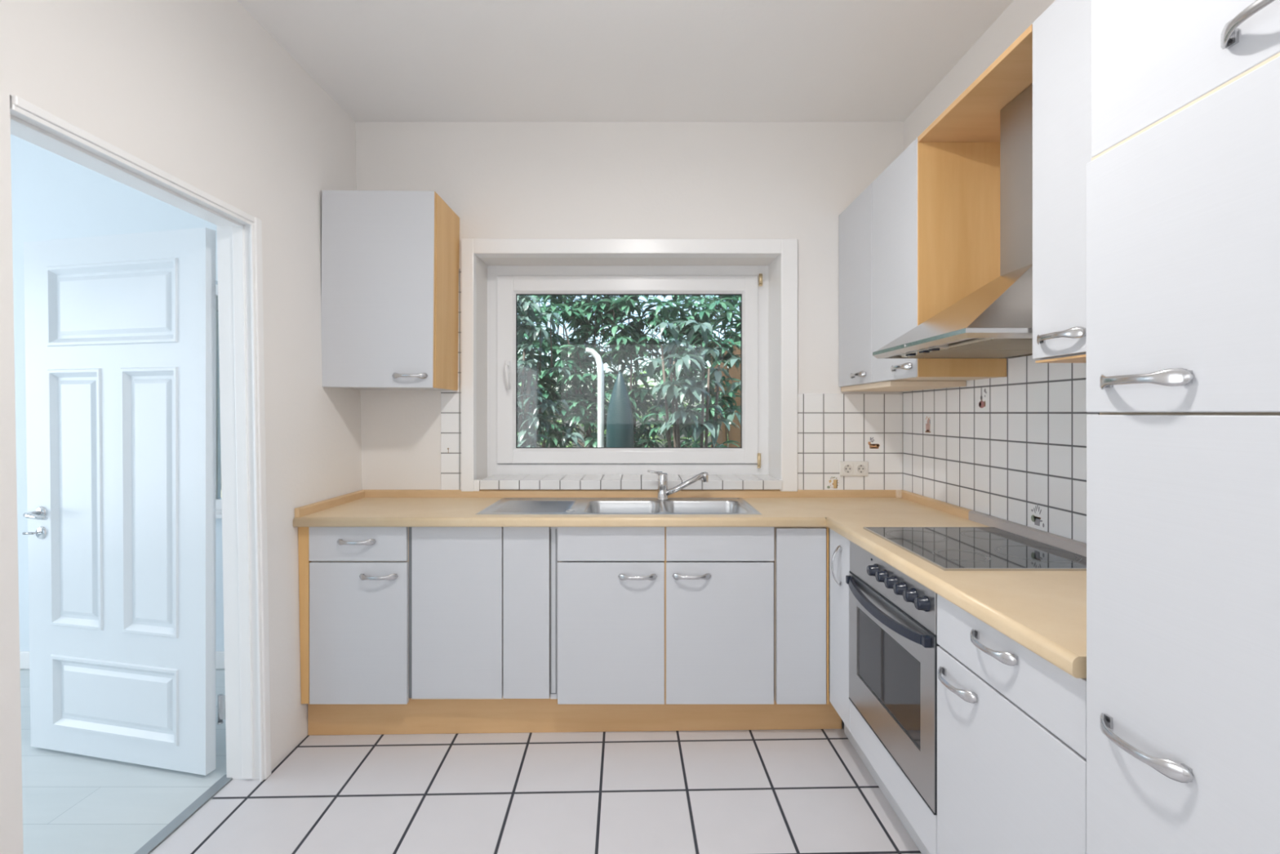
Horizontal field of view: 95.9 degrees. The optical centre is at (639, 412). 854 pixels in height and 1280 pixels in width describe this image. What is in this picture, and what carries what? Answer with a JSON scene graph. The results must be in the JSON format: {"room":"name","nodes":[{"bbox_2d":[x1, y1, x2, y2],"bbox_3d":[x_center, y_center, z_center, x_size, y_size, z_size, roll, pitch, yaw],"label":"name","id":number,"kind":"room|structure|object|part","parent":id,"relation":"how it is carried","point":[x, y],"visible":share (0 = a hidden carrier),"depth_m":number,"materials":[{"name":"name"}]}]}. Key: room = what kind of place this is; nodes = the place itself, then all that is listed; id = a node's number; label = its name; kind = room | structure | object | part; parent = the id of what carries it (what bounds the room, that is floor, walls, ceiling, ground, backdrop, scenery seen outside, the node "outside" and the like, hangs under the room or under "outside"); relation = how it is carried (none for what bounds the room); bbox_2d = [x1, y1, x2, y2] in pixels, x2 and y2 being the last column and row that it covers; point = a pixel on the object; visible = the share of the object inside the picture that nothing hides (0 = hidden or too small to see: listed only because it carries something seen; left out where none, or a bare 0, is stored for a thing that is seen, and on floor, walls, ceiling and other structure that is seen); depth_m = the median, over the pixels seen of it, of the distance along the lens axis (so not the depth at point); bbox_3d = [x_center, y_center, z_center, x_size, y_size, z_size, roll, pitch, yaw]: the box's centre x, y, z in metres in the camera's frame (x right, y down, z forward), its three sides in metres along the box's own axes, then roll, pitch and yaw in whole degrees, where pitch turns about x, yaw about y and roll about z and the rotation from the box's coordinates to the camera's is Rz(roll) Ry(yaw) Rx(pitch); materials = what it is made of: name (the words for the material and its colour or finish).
{"room":"kitchen","nodes":[
{"label":"kitchen","id":0,"kind":"room"},
{"bbox_2d":[10,134,224,650],"bbox_3d":[-3.280,-0.053,3.185,3.440,2.846,0.250,0,0,0],"label":"wall","id":1,"kind":"structure","parent":0,"point":[55,197],"depth_m":3.06,"materials":[{"name":"paint"}]},
{"bbox_2d":[19,650,224,668],"bbox_3d":[-3.290,1.305,3.053,3.420,0.090,0.015,0,0,0],"label":"baseboard","id":2,"kind":"structure","parent":1,"relation":"attached to","point":[24,655],"depth_m":3.04,"materials":[{"name":"white paint"}]},
{"bbox_2d":[215,284,222,518],"bbox_3d":[-2.350,-0.075,3.105,0.900,1.250,0.190,0,0,0],"label":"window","id":3,"kind":"structure","parent":1,"relation":"in","point":[218,455],"depth_m":3.17,"materials":[{"name":"white plastic"}]},
{"bbox_3d":[-2.350,0.539,3.075,0.900,0.022,0.130,0,0,0],"label":"sill","id":4,"kind":"part","parent":3,"relation":"part of","materials":[{"name":"white paint"}]},
{"bbox_2d":[0,0,362,853],"bbox_3d":[-1.483,-0.063,0.615,0.181,2.826,4.630,0,0,0],"label":"wall","id":5,"kind":"structure","parent":0,"point":[198,91],"depth_m":2.01,"materials":[{"name":"paint"}]},
{"bbox_2d":[22,227,225,775],"bbox_3d":[-2.025,0.327,2.224,0.920,2.023,0.113,0,0,11],"label":"door","id":6,"kind":"structure","parent":5,"relation":"in","point":[120,329],"depth_m":2.22,"materials":[{"name":"white paint"}]},
{"bbox_3d":[-2.352,0.397,2.262,0.137,0.052,0.066,0,0,12],"label":"handle","id":7,"kind":"part","parent":6,"relation":"part of","materials":[{"name":"silver metal"}]},
{"bbox_2d":[9,95,271,781],"bbox_3d":[-1.469,0.314,1.733,0.185,2.072,0.854,0,0,0],"label":"trim","id":8,"kind":"structure","parent":5,"relation":"attached to","point":[239,233],"depth_m":2.12,"materials":[{"name":"white paint"}]},
{"bbox_2d":[133,773,232,853],"bbox_3d":[-1.524,1.347,1.730,0.042,0.007,0.840,0,0,0],"label":"trim","id":9,"kind":"structure","parent":5,"relation":"attached to","point":[182,817],"depth_m":1.92,"materials":[{"name":"grey metal"}]},
{"bbox_2d":[297,526,311,703],"bbox_3d":[-1.383,0.830,2.384,0.045,0.731,0.020,0,0,0],"label":"end panel","id":10,"kind":"object","parent":5,"relation":"attached to","point":[303,531],"visible":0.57,"depth_m":2.37,"materials":[{"name":"brown wood"}]},
{"bbox_2d":[20,668,921,853],"bbox_3d":[-1.831,1.380,0.680,6.338,0.060,4.760,0,0,0],"label":"floor","id":11,"kind":"structure","parent":0,"point":[784,791],"depth_m":2.03,"materials":[{"name":"tile"}]},
{"bbox_2d":[309,526,410,703],"bbox_3d":[-1.158,0.831,2.629,0.402,0.729,0.592,0,0,0],"label":"base cabinet","id":12,"kind":"object","parent":11,"relation":"on","point":[359,575],"visible":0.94,"depth_m":2.37,"materials":[{"name":"white laminate"}]},
{"bbox_3d":[-1.160,0.526,2.352,0.159,0.025,0.036,0,0,0],"label":"handle","id":13,"kind":"part","parent":12,"relation":"part of","materials":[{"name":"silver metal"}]},
{"bbox_3d":[-1.159,0.537,2.380,0.400,0.142,0.019,0,0,0],"label":"drawer","id":14,"kind":"part","parent":12,"relation":"part of","materials":[{"name":"white laminate"}]},
{"bbox_3d":[-1.070,0.668,2.352,0.159,0.025,0.036,0,0,0],"label":"handle","id":15,"kind":"part","parent":12,"relation":"part of","materials":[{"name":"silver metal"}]},
{"bbox_2d":[408,526,503,698],"bbox_3d":[-0.762,0.828,2.654,0.388,0.725,0.543,0,0,0],"label":"base cabinet","id":16,"kind":"object","parent":11,"relation":"on","point":[455,573],"visible":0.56,"depth_m":2.38,"materials":[{"name":"white laminate"}]},
{"bbox_2d":[502,526,558,698],"bbox_3d":[-0.453,0.828,2.654,0.223,0.725,0.543,0,0,0],"label":"base cabinet","id":17,"kind":"object","parent":11,"relation":"on","point":[530,553],"visible":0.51,"depth_m":2.38,"materials":[{"name":"white laminate"}]},
{"bbox_2d":[307,691,841,735],"bbox_3d":[-0.264,1.272,2.451,2.253,0.153,0.016,0,0,-1],"label":"plinth","id":18,"kind":"object","parent":11,"relation":"on","point":[418,716],"visible":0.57,"depth_m":2.44,"materials":[{"name":"brown wood"}]},
{"bbox_2d":[557,526,774,703],"bbox_3d":[0.107,0.830,2.629,0.890,0.730,0.592,0,0,0],"label":"base cabinet","id":19,"kind":"object","parent":11,"relation":"on","point":[646,615],"visible":0.9,"depth_m":2.37,"materials":[{"name":"white wood"}]},
{"bbox_3d":[-0.118,0.536,2.380,0.440,0.143,0.019,0,0,0],"label":"drawer","id":20,"kind":"part","parent":19,"relation":"part of","materials":[{"name":"white laminate"}]},
{"bbox_3d":[-0.119,0.904,2.380,0.439,0.581,0.019,0,0,0],"label":"door","id":21,"kind":"part","parent":19,"relation":"part of","materials":[{"name":"white laminate"}]},
{"bbox_3d":[-0.010,0.668,2.352,0.159,0.025,0.036,0,0,0],"label":"handle","id":22,"kind":"part","parent":19,"relation":"part of","materials":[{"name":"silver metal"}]},
{"bbox_3d":[0.105,0.826,2.385,0.010,0.719,0.009,0,0,0],"label":"post","id":23,"kind":"part","parent":19,"relation":"part of","materials":[{"name":"brown wood"}]},
{"bbox_3d":[0.212,0.666,2.352,0.159,0.025,0.036,0,0,0],"label":"handle","id":24,"kind":"part","parent":19,"relation":"part of","materials":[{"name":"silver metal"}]},
{"bbox_3d":[0.328,0.904,2.380,0.443,0.581,0.019,0,0,0],"label":"door","id":25,"kind":"part","parent":19,"relation":"part of","materials":[{"name":"white laminate"}]},
{"bbox_3d":[0.329,0.536,2.380,0.444,0.143,0.019,0,0,0],"label":"drawer","id":26,"kind":"part","parent":19,"relation":"part of","materials":[{"name":"white laminate"}]},
{"bbox_2d":[773,526,828,704],"bbox_3d":[0.666,0.830,2.647,0.217,0.731,0.557,0,0,0],"label":"base cabinet","id":27,"kind":"object","parent":11,"relation":"on","point":[801,562],"visible":0.76,"depth_m":2.37,"materials":[{"name":"white laminate"}]},
{"bbox_2d":[829,528,850,731],"bbox_3d":[1.033,0.822,2.248,0.590,0.712,0.229,0,0,0],"label":"base cabinet","id":28,"kind":"object","parent":11,"relation":"on","point":[839,545],"visible":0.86,"depth_m":2.24,"materials":[{"name":"white laminate"}]},
{"bbox_3d":[0.757,0.588,2.225,0.036,0.159,0.025,0,0,0],"label":"handle","id":29,"kind":"part","parent":28,"relation":"part of","materials":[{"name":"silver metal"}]},
{"bbox_2d":[844,723,929,853],"bbox_3d":[0.870,1.264,1.715,0.016,0.169,1.450,0,0,0],"label":"plinth","id":30,"kind":"object","parent":11,"relation":"on","point":[922,847],"visible":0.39,"depth_m":2.00,"materials":[{"name":"grey"}]},
{"bbox_2d":[850,701,937,853],"bbox_3d":[1.052,0.822,1.822,0.553,0.712,0.618,0,0,0],"label":"base cabinet","id":31,"kind":"object","parent":11,"relation":"on","point":[924,822],"visible":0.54,"depth_m":1.74,"materials":[{"name":"white laminate"}]},
{"bbox_2d":[845,540,939,814],"bbox_3d":[0.992,0.760,1.821,0.517,0.586,0.620,0,0,0],"label":"oven","id":32,"kind":"object","parent":31,"relation":"in","point":[893,644],"visible":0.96,"depth_m":1.73,"materials":[{"name":"grey metal"}]},
{"bbox_3d":[0.759,0.514,1.886,0.027,0.042,0.042,0,0,0],"label":"knob","id":33,"kind":"part","parent":32,"relation":"part of","materials":[{"name":"black plastic"}]},
{"bbox_3d":[0.759,0.514,1.817,0.027,0.042,0.042,0,0,0],"label":"knob","id":34,"kind":"part","parent":32,"relation":"part of","materials":[{"name":"black plastic"}]},
{"bbox_3d":[0.756,0.616,1.822,0.046,0.044,0.590,0,0,0],"label":"oven handle","id":35,"kind":"part","parent":32,"relation":"part of","materials":[{"name":"black plastic"}]},
{"bbox_3d":[0.759,0.514,1.750,0.027,0.042,0.042,0,0,0],"label":"knob","id":36,"kind":"part","parent":32,"relation":"part of","materials":[{"name":"black plastic"}]},
{"bbox_3d":[0.784,0.524,1.822,0.023,0.115,0.618,0,0,0],"label":"control panel","id":37,"kind":"part","parent":32,"relation":"part of","materials":[{"name":"silver metal"}]},
{"bbox_3d":[0.759,0.514,1.688,0.027,0.042,0.042,0,0,0],"label":"knob","id":38,"kind":"part","parent":32,"relation":"part of","materials":[{"name":"black plastic"}]},
{"bbox_3d":[0.759,0.514,1.625,0.027,0.042,0.042,0,0,0],"label":"knob","id":39,"kind":"part","parent":32,"relation":"part of","materials":[{"name":"black plastic"}]},
{"bbox_3d":[0.759,0.514,1.558,0.027,0.042,0.042,0,0,0],"label":"knob","id":40,"kind":"part","parent":32,"relation":"part of","materials":[{"name":"black plastic"}]},
{"bbox_2d":[937,593,1086,853],"bbox_3d":[1.033,0.822,1.257,0.590,0.712,0.508,0,0,0],"label":"base cabinet","id":41,"kind":"object","parent":11,"relation":"on","point":[1011,722],"visible":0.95,"depth_m":1.23,"materials":[{"name":"white laminate"}]},
{"bbox_3d":[0.757,0.656,1.400,0.036,0.025,0.159,0,0,0],"label":"handle","id":42,"kind":"part","parent":41,"relation":"part of","materials":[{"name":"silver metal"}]},
{"bbox_3d":[0.757,0.508,1.258,0.036,0.025,0.159,0,0,0],"label":"handle","id":43,"kind":"part","parent":41,"relation":"part of","materials":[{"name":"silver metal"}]},
{"bbox_3d":[0.784,0.534,1.256,0.019,0.136,0.505,0,0,0],"label":"drawer","id":44,"kind":"part","parent":41,"relation":"part of","materials":[{"name":"white laminate"}]},
{"bbox_2d":[1085,0,1279,853],"bbox_3d":[1.031,0.040,0.688,0.612,2.619,0.600,0,0,0],"label":"tall cabinet","id":45,"kind":"object","parent":11,"relation":"on","point":[1183,172],"visible":1,"depth_m":0.81,"materials":[{"name":"grey laminate"}]},
{"bbox_3d":[0.744,-0.050,0.870,0.036,0.025,0.159,0,0,0],"label":"handle","id":46,"kind":"part","parent":45,"relation":"part of","materials":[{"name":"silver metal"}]},
{"bbox_3d":[0.744,0.500,0.870,0.036,0.025,0.159,0,0,0],"label":"handle","id":47,"kind":"part","parent":45,"relation":"part of","materials":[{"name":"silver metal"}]},
{"bbox_3d":[0.771,-0.213,0.688,0.019,0.425,0.600,0,0,0],"label":"door","id":48,"kind":"part","parent":45,"relation":"part of","materials":[{"name":"white laminate"}]},
{"bbox_3d":[0.771,0.624,0.688,0.019,1.242,0.599,0,0,0],"label":"door","id":49,"kind":"part","parent":45,"relation":"part of","materials":[{"name":"white laminate"}]},
{"bbox_3d":[0.780,-0.853,0.688,0.019,0.835,0.600,0,0,0],"label":"door","id":50,"kind":"part","parent":45,"relation":"part of","materials":[{"name":"white laminate"}]},
{"bbox_3d":[0.753,-0.486,0.683,0.036,0.025,0.159,0,0,0],"label":"handle","id":51,"kind":"part","parent":45,"relation":"part of","materials":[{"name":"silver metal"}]},
{"bbox_2d":[10,0,1013,134],"bbox_3d":[-1.831,-1.526,0.735,6.738,0.100,5.070,0,0,0],"label":"ceiling","id":52,"kind":"structure","parent":0,"point":[379,60],"depth_m":2.38,"materials":[{"name":"paint"}]},
{"bbox_2d":[355,121,903,679],"bbox_3d":[-0.106,-0.103,3.100,3.288,2.946,0.340,0,0,0],"label":"wall","id":53,"kind":"structure","parent":0,"point":[502,180],"depth_m":2.93,"materials":[{"name":"paint"}]},
{"bbox_2d":[320,190,459,390],"bbox_3d":[-1.173,-0.553,2.736,0.510,0.879,0.386,0,0,0],"label":"upper cabinet","id":54,"kind":"object","parent":53,"relation":"attached to","point":[389,282],"visible":1,"depth_m":2.58,"materials":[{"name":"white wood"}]},
{"bbox_3d":[-1.025,-0.166,2.561,0.159,0.025,0.036,0,0,0],"label":"handle","id":55,"kind":"part","parent":54,"relation":"part of","materials":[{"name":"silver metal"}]},
{"bbox_3d":[-0.927,-0.551,2.764,0.019,0.875,0.329,0,0,0],"label":"panel","id":56,"kind":"part","parent":54,"relation":"part of","materials":[{"name":"brown wood"}]},
{"bbox_2d":[440,268,461,489],"bbox_3d":[-0.955,-0.156,2.924,0.106,1.148,0.012,0,0,0],"label":"wall tiles","id":57,"kind":"structure","parent":53,"relation":"attached to","point":[451,400],"depth_m":2.92,"materials":[{"name":"tile"}]},
{"bbox_2d":[461,239,797,491],"bbox_3d":[-0.054,-0.241,3.069,1.695,1.272,0.342,0,0,0],"label":"window","id":58,"kind":"structure","parent":53,"relation":"in","point":[766,458],"depth_m":3.15,"materials":[{"name":"white plastic"}]},
{"bbox_3d":[-0.715,-0.194,3.121,0.035,0.136,0.052,0,0,0],"label":"lever","id":59,"kind":"part","parent":58,"relation":"part of","materials":[{"name":"white plastic"}]},
{"bbox_3d":[-0.722,-0.252,3.147,0.032,0.070,0.010,0,0,0],"label":"handle","id":60,"kind":"part","parent":58,"relation":"part of","materials":[{"name":"white plastic"}]},
{"bbox_3d":[-0.069,-0.237,3.186,1.431,1.027,0.068,0,0,0],"label":"sash","id":61,"kind":"part","parent":58,"relation":"part of","materials":[{"name":"white plastic"}]},
{"bbox_3d":[-0.069,-0.236,3.205,1.608,1.222,0.070,0,0,0],"label":"frame","id":62,"kind":"part","parent":58,"relation":"part of","materials":[{"name":"white plastic"}]},
{"bbox_3d":[-0.045,0.361,3.034,1.520,0.046,0.272,0,0,0],"label":"sill","id":63,"kind":"part","parent":58,"relation":"part of","materials":[{"name":"tile"}]},
{"bbox_2d":[293,489,1086,678],"bbox_3d":[-0.039,0.424,1.966,2.735,0.077,1.927,0,0,0],"label":"countertop","id":64,"kind":"structure","parent":53,"relation":"attached to","point":[1043,611],"depth_m":2.34,"materials":[{"name":"brown wood"}]},
{"bbox_2d":[475,497,761,514],"bbox_3d":[-0.089,0.501,2.652,1.202,0.159,0.468,0,0,0],"label":"sink","id":65,"kind":"object","parent":64,"relation":"in","point":[505,505],"visible":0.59,"depth_m":2.80,"materials":[{"name":"silver metal"}]},
{"bbox_3d":[-0.081,0.501,2.652,0.369,0.159,0.468,0,0,0],"label":"bowl","id":66,"kind":"part","parent":65,"relation":"part of","materials":[{"name":"silver metal"}]},
{"bbox_3d":[0.308,0.501,2.652,0.409,0.159,0.468,0,0,0],"label":"bowl","id":67,"kind":"part","parent":65,"relation":"part of","materials":[{"name":"silver metal"}]},
{"bbox_2d":[647,470,708,500],"bbox_3d":[0.187,0.352,2.826,0.298,0.146,0.071,0,0,10],"label":"mixer tap","id":68,"kind":"object","parent":64,"relation":"on","point":[663,491],"visible":1,"depth_m":2.82,"materials":[{"name":"silver metal"}]},
{"bbox_3d":[0.073,0.292,2.830,0.076,0.027,0.017,0,0,-23],"label":"lever","id":69,"kind":"part","parent":68,"relation":"part of","materials":[{"name":"silver metal"}]},
{"bbox_3d":[0.216,0.348,2.812,0.203,0.123,0.027,0,0,17],"label":"spout","id":70,"kind":"part","parent":68,"relation":"part of","materials":[{"name":"silver metal"}]},
{"bbox_2d":[862,526,1086,570],"bbox_3d":[1.061,0.422,1.839,0.482,0.006,0.567,0,0,0],"label":"cooktop","id":71,"kind":"object","parent":64,"relation":"in","point":[945,548],"visible":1,"depth_m":1.77,"materials":[{"name":"black glass"}]},
{"bbox_2d":[797,393,902,489],"bbox_3d":[1.062,0.161,2.926,0.535,0.515,0.009,0,0,0],"label":"wall tiles","id":72,"kind":"object","parent":53,"relation":"attached to","point":[833,428],"depth_m":2.92,"materials":[{"name":"tile"}]},
{"bbox_2d":[839,461,868,475],"bbox_3d":[1.081,0.281,2.915,0.144,0.075,0.014,0,0,0],"label":"wall socket","id":73,"kind":"object","parent":53,"relation":"attached to","point":[846,468],"visible":1,"depth_m":2.91,"materials":[{"name":"white plastic"}]},
{"bbox_2d":[842,462,853,474],"bbox_3d":[1.047,0.281,2.911,0.054,0.058,0.003,0,0,0],"label":"outlet","id":74,"kind":"object","parent":73,"relation":"attached to","point":[847,468],"depth_m":2.91,"materials":[{"name":"white plastic"}]},
{"bbox_2d":[855,462,866,474],"bbox_3d":[1.114,0.281,2.911,0.054,0.058,0.003,0,0,0],"label":"outlet","id":75,"kind":"object","parent":73,"relation":"attached to","point":[860,468],"depth_m":2.91,"materials":[{"name":"white plastic"}]},
{"bbox_2d":[903,0,1055,151],"bbox_3d":[1.438,-0.103,0.565,0.200,2.946,4.730,0,0,0],"label":"wall","id":76,"kind":"structure","parent":0,"point":[1020,15],"depth_m":2.30,"materials":[{"name":"paint"}]},
{"bbox_2d":[838,137,1006,391],"bbox_3d":[1.153,-0.554,2.510,0.368,0.892,0.837,0,0,0],"label":"upper cabinet","id":77,"kind":"object","parent":76,"relation":"attached to","point":[922,237],"visible":0.94,"depth_m":2.12,"materials":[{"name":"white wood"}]},
{"bbox_3d":[1.016,-0.566,2.717,0.019,0.868,0.418,0,0,0],"label":"door","id":78,"kind":"part","parent":77,"relation":"part of","materials":[{"name":"white laminate"}]},
{"bbox_3d":[0.988,-0.174,2.641,0.036,0.025,0.159,0,0,0],"label":"handle","id":79,"kind":"part","parent":77,"relation":"part of","materials":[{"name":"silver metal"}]},
{"bbox_3d":[1.016,-0.566,2.301,0.019,0.868,0.406,0,0,0],"label":"door","id":80,"kind":"part","parent":77,"relation":"part of","materials":[{"name":"white laminate"}]},
{"bbox_3d":[0.988,-0.174,2.205,0.036,0.025,0.159,0,0,0],"label":"handle","id":81,"kind":"part","parent":77,"relation":"part of","materials":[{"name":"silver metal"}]},
{"bbox_3d":[1.168,-0.556,2.101,0.320,0.850,0.018,0,0,0],"label":"panel","id":82,"kind":"part","parent":77,"relation":"part of","materials":[{"name":"brown wood"}]},
{"bbox_2d":[917,24,1032,142],"bbox_3d":[1.172,-0.991,1.790,0.330,0.019,0.610,0,0,0],"label":"board","id":83,"kind":"object","parent":77,"relation":"attached to","point":[974,116],"visible":0.51,"depth_m":1.81,"materials":[{"name":"brown wood"}]},
{"bbox_2d":[872,83,1032,358],"bbox_3d":[1.083,-0.584,1.788,0.491,0.791,0.595,0,0,0],"label":"hood","id":84,"kind":"object","parent":76,"relation":"attached to","point":[995,320],"visible":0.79,"depth_m":1.75,"materials":[{"name":"silver metal"}]},
{"bbox_3d":[0.892,-0.199,1.825,0.036,0.011,0.250,0,0,0],"label":"switch panel","id":85,"kind":"part","parent":84,"relation":"part of","materials":[{"name":"silver metal"}]},
{"bbox_2d":[902,355,1099,542],"bbox_3d":[1.334,0.104,1.961,0.009,0.628,1.922,0,0,0],"label":"wall tiles","id":86,"kind":"object","parent":76,"relation":"attached to","point":[1012,447],"depth_m":2.07,"materials":[{"name":"tile"}]},
{"bbox_2d":[1032,0,1091,363],"bbox_3d":[1.149,-0.564,1.237,0.358,0.872,0.490,0,0,0],"label":"upper cabinet","id":87,"kind":"object","parent":76,"relation":"attached to","point":[1062,33],"visible":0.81,"depth_m":1.38,"materials":[{"name":"white laminate"}]},
{"bbox_3d":[0.988,-0.182,1.373,0.036,0.025,0.159,0,0,0],"label":"handle","id":88,"kind":"part","parent":87,"relation":"part of","materials":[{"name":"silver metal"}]},
{"label":"outside","id":89,"kind":"structure","parent":0,"visible":0},
{"bbox_3d":[0.000,1.750,9.635,18.000,0.200,12.730,0,0,0],"label":"ground","id":90,"kind":"structure","parent":89,"visible":0},
{"bbox_2d":[517,295,585,447],"bbox_3d":[-1.039,0.340,4.600,1.120,2.624,0.802,0,0,-17],"label":"plant","id":91,"kind":"object","parent":90,"relation":"on","point":[527,437],"visible":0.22,"depth_m":4.50,"materials":[{"name":"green plant"}]},
{"bbox_2d":[517,295,611,447],"bbox_3d":[-1.430,-0.317,7.363,2.494,3.940,1.232,0,0,0],"label":"shrub","id":92,"kind":"object","parent":90,"relation":"on","point":[556,322],"visible":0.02,"depth_m":7.40,"materials":[{"name":"green plant"}]},
{"bbox_2d":[585,347,604,447],"bbox_3d":[-0.399,0.536,5.100,0.165,2.227,0.060,0,0,0],"label":"pipe","id":93,"kind":"object","parent":90,"relation":"on","point":[600,370],"visible":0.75,"depth_m":5.07,"materials":[{"name":"grey metal"}]},
{"bbox_2d":[605,371,634,447],"bbox_3d":[-0.175,0.643,5.050,0.250,2.014,0.250,0,0,0],"label":"parasol cover","id":94,"kind":"object","parent":90,"relation":"on","point":[620,417],"visible":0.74,"depth_m":4.96,"materials":[{"name":"fabric"}]},
{"bbox_2d":[517,358,728,447],"bbox_3d":[0.469,0.451,8.779,6.051,2.602,1.334,0,0,0],"label":"bush","id":95,"kind":"object","parent":90,"relation":"on","point":[582,444],"visible":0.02,"depth_m":8.85,"materials":[{"name":"green plant"}]},
{"bbox_2d":[517,295,740,447],"bbox_3d":[-0.128,0.055,5.768,2.621,3.198,1.002,0,0,0],"label":"hedge","id":96,"kind":"object","parent":90,"relation":"on","point":[631,342],"visible":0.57,"depth_m":5.62,"materials":[{"name":"green plant"}]},
{"bbox_2d":[632,319,740,447],"bbox_3d":[0.450,0.465,4.500,1.015,2.372,0.681,0,0,0],"label":"plant","id":97,"kind":"object","parent":90,"relation":"on","point":[694,388],"visible":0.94,"depth_m":4.46,"materials":[{"name":"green plant"}]},
{"bbox_2d":[662,295,740,434],"bbox_3d":[1.444,-0.386,7.416,2.569,4.078,1.236,0,0,0],"label":"shrub","id":98,"kind":"object","parent":90,"relation":"on","point":[736,326],"visible":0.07,"depth_m":7.20,"materials":[{"name":"green plant"}]},
{"bbox_2d":[711,342,740,447],"bbox_3d":[1.590,0.425,6.550,1.620,2.450,0.100,0,0,0],"label":"fence","id":99,"kind":"object","parent":90,"relation":"on","point":[734,434],"visible":0.02,"depth_m":6.50,"materials":[{"name":"wood"}]}
]}

